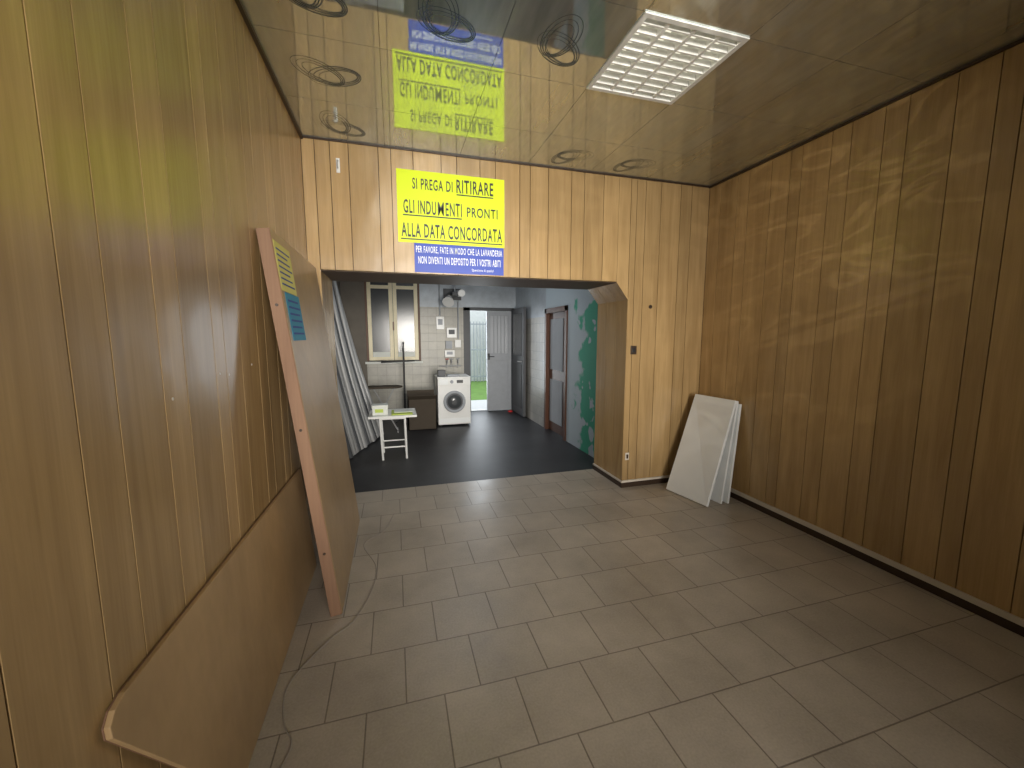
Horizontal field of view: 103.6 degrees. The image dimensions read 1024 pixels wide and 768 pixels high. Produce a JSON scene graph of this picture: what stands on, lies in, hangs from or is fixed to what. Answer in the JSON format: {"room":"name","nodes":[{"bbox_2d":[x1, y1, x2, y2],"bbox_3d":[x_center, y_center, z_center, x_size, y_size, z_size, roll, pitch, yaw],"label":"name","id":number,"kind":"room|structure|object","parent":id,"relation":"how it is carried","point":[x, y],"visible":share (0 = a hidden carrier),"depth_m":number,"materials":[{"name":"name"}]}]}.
{"room":"laundry","nodes":[
{"label":"laundry","id":0,"kind":"room"},
{"bbox_2d":[0,0,315,767],"bbox_3d":[-0.893,-0.110,0.758,0.122,2.940,5.770,-2,7,-16],"label":"wall","id":1,"kind":"structure","parent":0,"point":[146,422],"depth_m":0.90,"materials":[{"name":"brown wood"}]},
{"bbox_2d":[235,0,1023,187],"bbox_3d":[0.914,-1.489,0.824,3.480,0.018,5.200,-2,7,-16],"label":"trim","id":2,"kind":"structure","parent":1,"relation":"attached to","point":[240,6],"depth_m":2.58,"materials":[{"name":"black wood"}]},
{"bbox_2d":[340,281,515,408],"bbox_3d":[-1.446,-0.914,7.465,3.320,2.950,0.250,-2,7,-16],"label":"wall","id":3,"kind":"structure","parent":0,"point":[418,376],"depth_m":7.31,"materials":[{"name":"tile"}]},
{"bbox_2d":[364,282,422,363],"bbox_3d":[-2.114,-1.136,7.174,0.990,1.540,0.160,-2,7,-16],"label":"window","id":4,"kind":"structure","parent":3,"relation":"in","point":[392,310],"depth_m":7.15,"materials":[{"name":"beige paint"}]},
{"bbox_2d":[438,284,440,315],"bbox_3d":[-1.310,-1.775,7.255,0.024,1.090,0.024,1,7,6],"label":"conduit pipe","id":5,"kind":"object","parent":3,"relation":"attached to","point":[438,284],"visible":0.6,"depth_m":7.28,"materials":[{"name":"grey paint"}]},
{"bbox_2d":[436,316,443,328],"bbox_3d":[-1.305,-1.108,7.317,0.140,0.230,0.066,-2,7,-16],"label":"thermostat box","id":6,"kind":"object","parent":3,"relation":"attached to","point":[439,320],"visible":1,"depth_m":7.29,"materials":[{"name":"white plastic"}]},
{"bbox_2d":[445,341,451,348],"bbox_3d":[-1.162,-0.721,7.408,0.120,0.140,0.060,-2,7,-16],"label":"junction box","id":7,"kind":"object","parent":3,"relation":"attached to","point":[448,344],"visible":1,"depth_m":7.38,"materials":[{"name":"grey paint"}]},
{"bbox_2d":[444,350,454,356],"bbox_3d":[-1.150,-0.561,7.422,0.180,0.120,0.076,-2,7,-16],"label":"meter box","id":8,"kind":"object","parent":3,"relation":"attached to","point":[447,353],"visible":1,"depth_m":7.39,"materials":[{"name":"white plastic"}]},
{"bbox_2d":[439,358,460,367],"bbox_3d":[-1.136,-0.381,7.431,0.400,0.179,0.097,-2,7,-16],"label":"pipes","id":9,"kind":"object","parent":3,"relation":"attached to","point":[446,365],"visible":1,"depth_m":7.45,"materials":[{"name":"grey metal"}]},
{"bbox_2d":[446,328,456,337],"bbox_3d":[-1.109,-0.939,7.379,0.180,0.180,0.096,-2,7,-16],"label":"box","id":10,"kind":"object","parent":3,"relation":"attached to","point":[450,332],"visible":1,"depth_m":7.34,"materials":[{"name":"white plastic"}]},
{"bbox_2d":[442,285,464,306],"bbox_3d":[-1.046,-1.839,7.023,0.396,1.009,0.605,-2,7,-16],"label":"wall lamp","id":11,"kind":"object","parent":3,"relation":"attached to","point":[449,295],"visible":0.93,"depth_m":6.88,"materials":[{"name":"grey paint"}]},
{"bbox_2d":[454,340,460,346],"bbox_3d":[-1.004,-0.746,7.451,0.110,0.140,0.060,-2,7,-16],"label":"junction box","id":12,"kind":"object","parent":3,"relation":"attached to","point":[457,342],"visible":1,"depth_m":7.42,"materials":[{"name":"white plastic"}]},
{"bbox_2d":[457,301,458,338],"bbox_3d":[-0.994,-1.175,7.419,0.024,0.680,0.024,1,7,6],"label":"conduit pipe","id":13,"kind":"object","parent":3,"relation":"attached to","point":[457,301],"visible":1,"depth_m":7.41,"materials":[{"name":"grey paint"}]},
{"bbox_2d":[463,307,513,409],"bbox_3d":[-0.447,-0.458,7.738,0.980,1.980,0.070,-2,7,-16],"label":"door frame","id":14,"kind":"structure","parent":3,"relation":"attached to","point":[466,310],"depth_m":7.57,"materials":[{"name":"grey paint"}]},
{"bbox_2d":[486,311,510,410],"bbox_3d":[-0.241,-0.433,7.760,0.485,1.905,0.109,-2,7,-16],"label":"door","id":15,"kind":"structure","parent":3,"relation":"in","point":[498,323],"depth_m":7.77,"materials":[{"name":"grey paint"}]},
{"bbox_2d":[301,138,709,480],"bbox_3d":[0.157,-0.472,3.749,3.580,2.950,0.570,-2,7,-16],"label":"wall","id":16,"kind":"structure","parent":0,"point":[635,245],"depth_m":3.57,"materials":[{"name":"brown wood"}]},
{"bbox_2d":[336,158,339,172],"bbox_3d":[-1.248,-1.572,2.883,0.025,0.100,0.049,-2,7,-16],"label":"wall hook","id":17,"kind":"object","parent":16,"relation":"attached to","point":[337,159],"visible":1,"depth_m":2.90,"materials":[{"name":"white plastic"}]},
{"bbox_2d":[396,168,503,275],"bbox_3d":[-0.465,-1.254,3.171,0.837,0.750,0.006,-2,7,-16],"label":"notice sign","id":18,"kind":"object","parent":16,"relation":"attached to","point":[434,209],"visible":1,"depth_m":3.17,"materials":[{"name":"yellow paper"}]},
{"bbox_2d":[593,463,669,487],"bbox_3d":[1.367,0.918,4.261,0.833,0.070,0.584,-2,7,-16],"label":"baseboard","id":19,"kind":"structure","parent":16,"relation":"attached to","point":[658,479],"depth_m":3.97,"materials":[{"name":"black wood"}]},
{"bbox_2d":[630,346,636,353],"bbox_3d":[1.131,-0.315,3.747,0.060,0.080,0.013,-2,7,-16],"label":"light switch","id":20,"kind":"object","parent":16,"relation":"attached to","point":[633,348],"visible":1,"depth_m":3.74,"materials":[{"name":"black plastic"}]},
{"bbox_2d":[516,287,597,457],"bbox_3d":[0.618,-0.752,6.106,0.120,2.950,3.730,-2,7,-16],"label":"wall","id":21,"kind":"structure","parent":0,"point":[582,307],"depth_m":5.34,"materials":[{"name":"paint"}]},
{"bbox_2d":[512,307,525,416],"bbox_3d":[0.095,-0.412,7.393,0.104,1.930,0.700,-2,7,-16],"label":"door","id":22,"kind":"structure","parent":21,"relation":"in","point":[518,314],"depth_m":7.27,"materials":[{"name":"grey paint"}]},
{"bbox_2d":[544,305,567,440],"bbox_3d":[0.689,-0.180,5.911,0.150,1.860,0.830,-2,7,-16],"label":"door","id":23,"kind":"structure","parent":21,"relation":"in","point":[556,318],"depth_m":5.95,"materials":[{"name":"brown wood"}]},
{"bbox_2d":[241,0,1023,185],"bbox_3d":[0.926,-1.571,0.771,3.680,0.162,5.310,-2,7,-16],"label":"ceiling","id":24,"kind":"structure","parent":0,"point":[505,80],"depth_m":2.12,"materials":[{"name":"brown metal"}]},
{"bbox_2d":[586,11,749,104],"bbox_3d":[0.768,-1.689,2.076,0.564,0.097,0.563,-2,7,-16],"label":"ceiling light fixture","id":25,"kind":"object","parent":24,"relation":"attached to","point":[661,58],"depth_m":2.05,"materials":[{"name":"white metal"}]},
{"bbox_2d":[248,410,1023,767],"bbox_3d":[0.201,1.128,3.129,3.945,0.080,9.600,-2,7,-16],"label":"floor","id":26,"kind":"structure","parent":0,"point":[579,618],"depth_m":1.93,"materials":[{"name":"tile"}]},
{"bbox_2d":[101,469,315,767],"bbox_3d":[-1.027,0.903,1.676,0.061,0.706,1.755,-2,7,-16],"label":"leaning board","id":27,"kind":"object","parent":26,"relation":"on","point":[201,697],"visible":1,"depth_m":1.29,"materials":[{"name":"brown wood"}]},
{"bbox_2d":[255,228,359,616],"bbox_3d":[-1.177,0.188,2.498,0.272,1.936,1.143,-2,7,-16],"label":"leaning board","id":28,"kind":"object","parent":26,"relation":"on","point":[307,365],"depth_m":2.18,"materials":[{"name":"brown wood"}]},
{"bbox_2d":[272,239,296,295],"bbox_3d":[-1.120,-0.565,1.995,0.027,0.229,0.302,-2,7,-16],"label":"note","id":29,"kind":"object","parent":28,"relation":"attached to","point":[282,255],"visible":1,"depth_m":1.97,"materials":[{"name":"yellow paper"}]},
{"bbox_2d":[285,292,305,340],"bbox_3d":[-1.105,-0.339,2.064,0.027,0.231,0.290,-2,7,-16],"label":"note","id":30,"kind":"object","parent":28,"relation":"attached to","point":[293,304],"visible":1,"depth_m":2.05,"materials":[{"name":"blue paper"}]},
{"bbox_2d":[280,514,393,767],"bbox_3d":[-0.896,1.184,2.295,0.189,0.004,2.038,-1,7,-5],"label":"cable","id":31,"kind":"object","parent":26,"relation":"on","point":[393,514],"visible":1,"depth_m":1.77,"materials":[{"name":"plastic"}]},
{"bbox_2d":[332,281,383,458],"bbox_3d":[-2.007,-0.370,5.058,0.660,2.420,1.917,-2,7,-16],"label":"metal shutter slats","id":32,"kind":"object","parent":26,"relation":"on","point":[355,400],"visible":0.66,"depth_m":5.18,"materials":[{"name":"grey paint"}]},
{"bbox_2d":[368,385,401,432],"bbox_3d":[-1.933,0.379,6.165,0.519,0.690,0.350,-2,7,-16],"label":"ironing board","id":33,"kind":"object","parent":26,"relation":"on","point":[373,387],"visible":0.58,"depth_m":6.19,"materials":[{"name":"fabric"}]},
{"bbox_2d":[368,408,416,459],"bbox_3d":[-1.438,0.608,4.895,0.540,0.536,0.480,-2,7,-16],"label":"side table","id":34,"kind":"object","parent":26,"relation":"on","point":[389,416],"visible":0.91,"depth_m":4.72,"materials":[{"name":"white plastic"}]},
{"bbox_2d":[372,403,387,414],"bbox_3d":[-1.553,0.297,4.751,0.180,0.114,0.150,-2,7,-16],"label":"box","id":35,"kind":"object","parent":34,"relation":"on","point":[381,408],"visible":1,"depth_m":4.69,"materials":[{"name":"cardboard"}]},
{"bbox_2d":[391,408,412,414],"bbox_3d":[-1.321,0.333,4.855,0.250,0.019,0.320,-2,7,-16],"label":"paper stack","id":36,"kind":"object","parent":34,"relation":"on","point":[406,411],"visible":1,"depth_m":4.81,"materials":[{"name":"paper"}]},
{"bbox_2d":[381,342,414,422],"bbox_3d":[-1.891,-0.030,6.757,0.525,1.360,0.272,0,7,0],"label":"stand","id":37,"kind":"object","parent":26,"relation":"on","point":[404,360],"visible":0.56,"depth_m":6.72,"materials":[{"name":"black metal"}]},
{"bbox_2d":[407,390,436,430],"bbox_3d":[-1.421,0.411,6.366,0.430,0.578,0.480,-2,7,-16],"label":"laundry basket","id":38,"kind":"object","parent":26,"relation":"on","point":[424,403],"visible":0.93,"depth_m":6.25,"materials":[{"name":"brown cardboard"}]},
{"bbox_2d":[434,374,470,425],"bbox_3d":[-0.991,0.258,6.714,0.530,0.800,0.542,-2,7,-16],"label":"washing machine","id":39,"kind":"object","parent":26,"relation":"on","point":[452,392],"visible":0.99,"depth_m":6.48,"materials":[{"name":"white metal"}]},
{"bbox_2d":[437,370,458,376],"bbox_3d":[-1.042,-0.180,6.585,0.340,0.099,0.180,-2,7,-16],"label":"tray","id":40,"kind":"object","parent":39,"relation":"on","point":[439,372],"visible":0.99,"depth_m":6.52,"materials":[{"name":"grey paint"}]},
{"bbox_2d":[666,394,736,506],"bbox_3d":[1.718,0.572,3.656,0.357,0.897,0.450,-3,8,-26],"label":"panel","id":41,"kind":"object","parent":26,"relation":"on","point":[695,468],"visible":1,"depth_m":3.63,"materials":[{"name":"laminate"}]},
{"bbox_2d":[710,401,738,503],"bbox_3d":[1.812,0.572,3.699,0.227,0.889,0.463,-3,8,-25],"label":"panel","id":42,"kind":"object","parent":26,"relation":"on","point":[719,486],"visible":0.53,"depth_m":3.51,"materials":[{"name":"laminate"}]},
{"bbox_2d":[723,404,741,502],"bbox_3d":[1.859,0.585,3.698,0.159,0.862,0.467,-3,7,-22],"label":"panel","id":43,"kind":"object","parent":26,"relation":"on","point":[727,490],"visible":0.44,"depth_m":3.51,"materials":[{"name":"laminate"}]},
{"bbox_2d":[699,42,1023,618],"bbox_3d":[2.563,-0.229,1.756,0.120,2.940,5.770,-2,7,-16],"label":"wall","id":44,"kind":"structure","parent":0,"point":[863,309],"depth_m":2.42,"materials":[{"name":"brown wood"}]},
{"bbox_2d":[730,488,1023,636],"bbox_3d":[2.578,1.224,1.634,0.014,0.082,5.200,-2,7,-16],"label":"baseboard","id":45,"kind":"structure","parent":44,"relation":"attached to","point":[998,616],"depth_m":2.44,"materials":[{"name":"black wood"}]},
{"label":"outside","id":46,"kind":"structure","parent":0,"visible":0},
{"bbox_2d":[471,381,486,410],"bbox_3d":[-1.392,0.080,12.056,10.000,0.090,8.250,-2,7,-16],"label":"ground","id":47,"kind":"structure","parent":46,"point":[478,389],"depth_m":9.86,"materials":[{"name":"green plant"}]},
{"bbox_2d":[470,311,509,381],"bbox_3d":[-1.677,-2.066,12.786,10.000,4.020,0.610,-2,7,-16],"label":"wall","id":48,"kind":"structure","parent":47,"relation":"on","point":[478,355],"depth_m":13.12,"materials":[{"name":"grey paint"}]}
]}

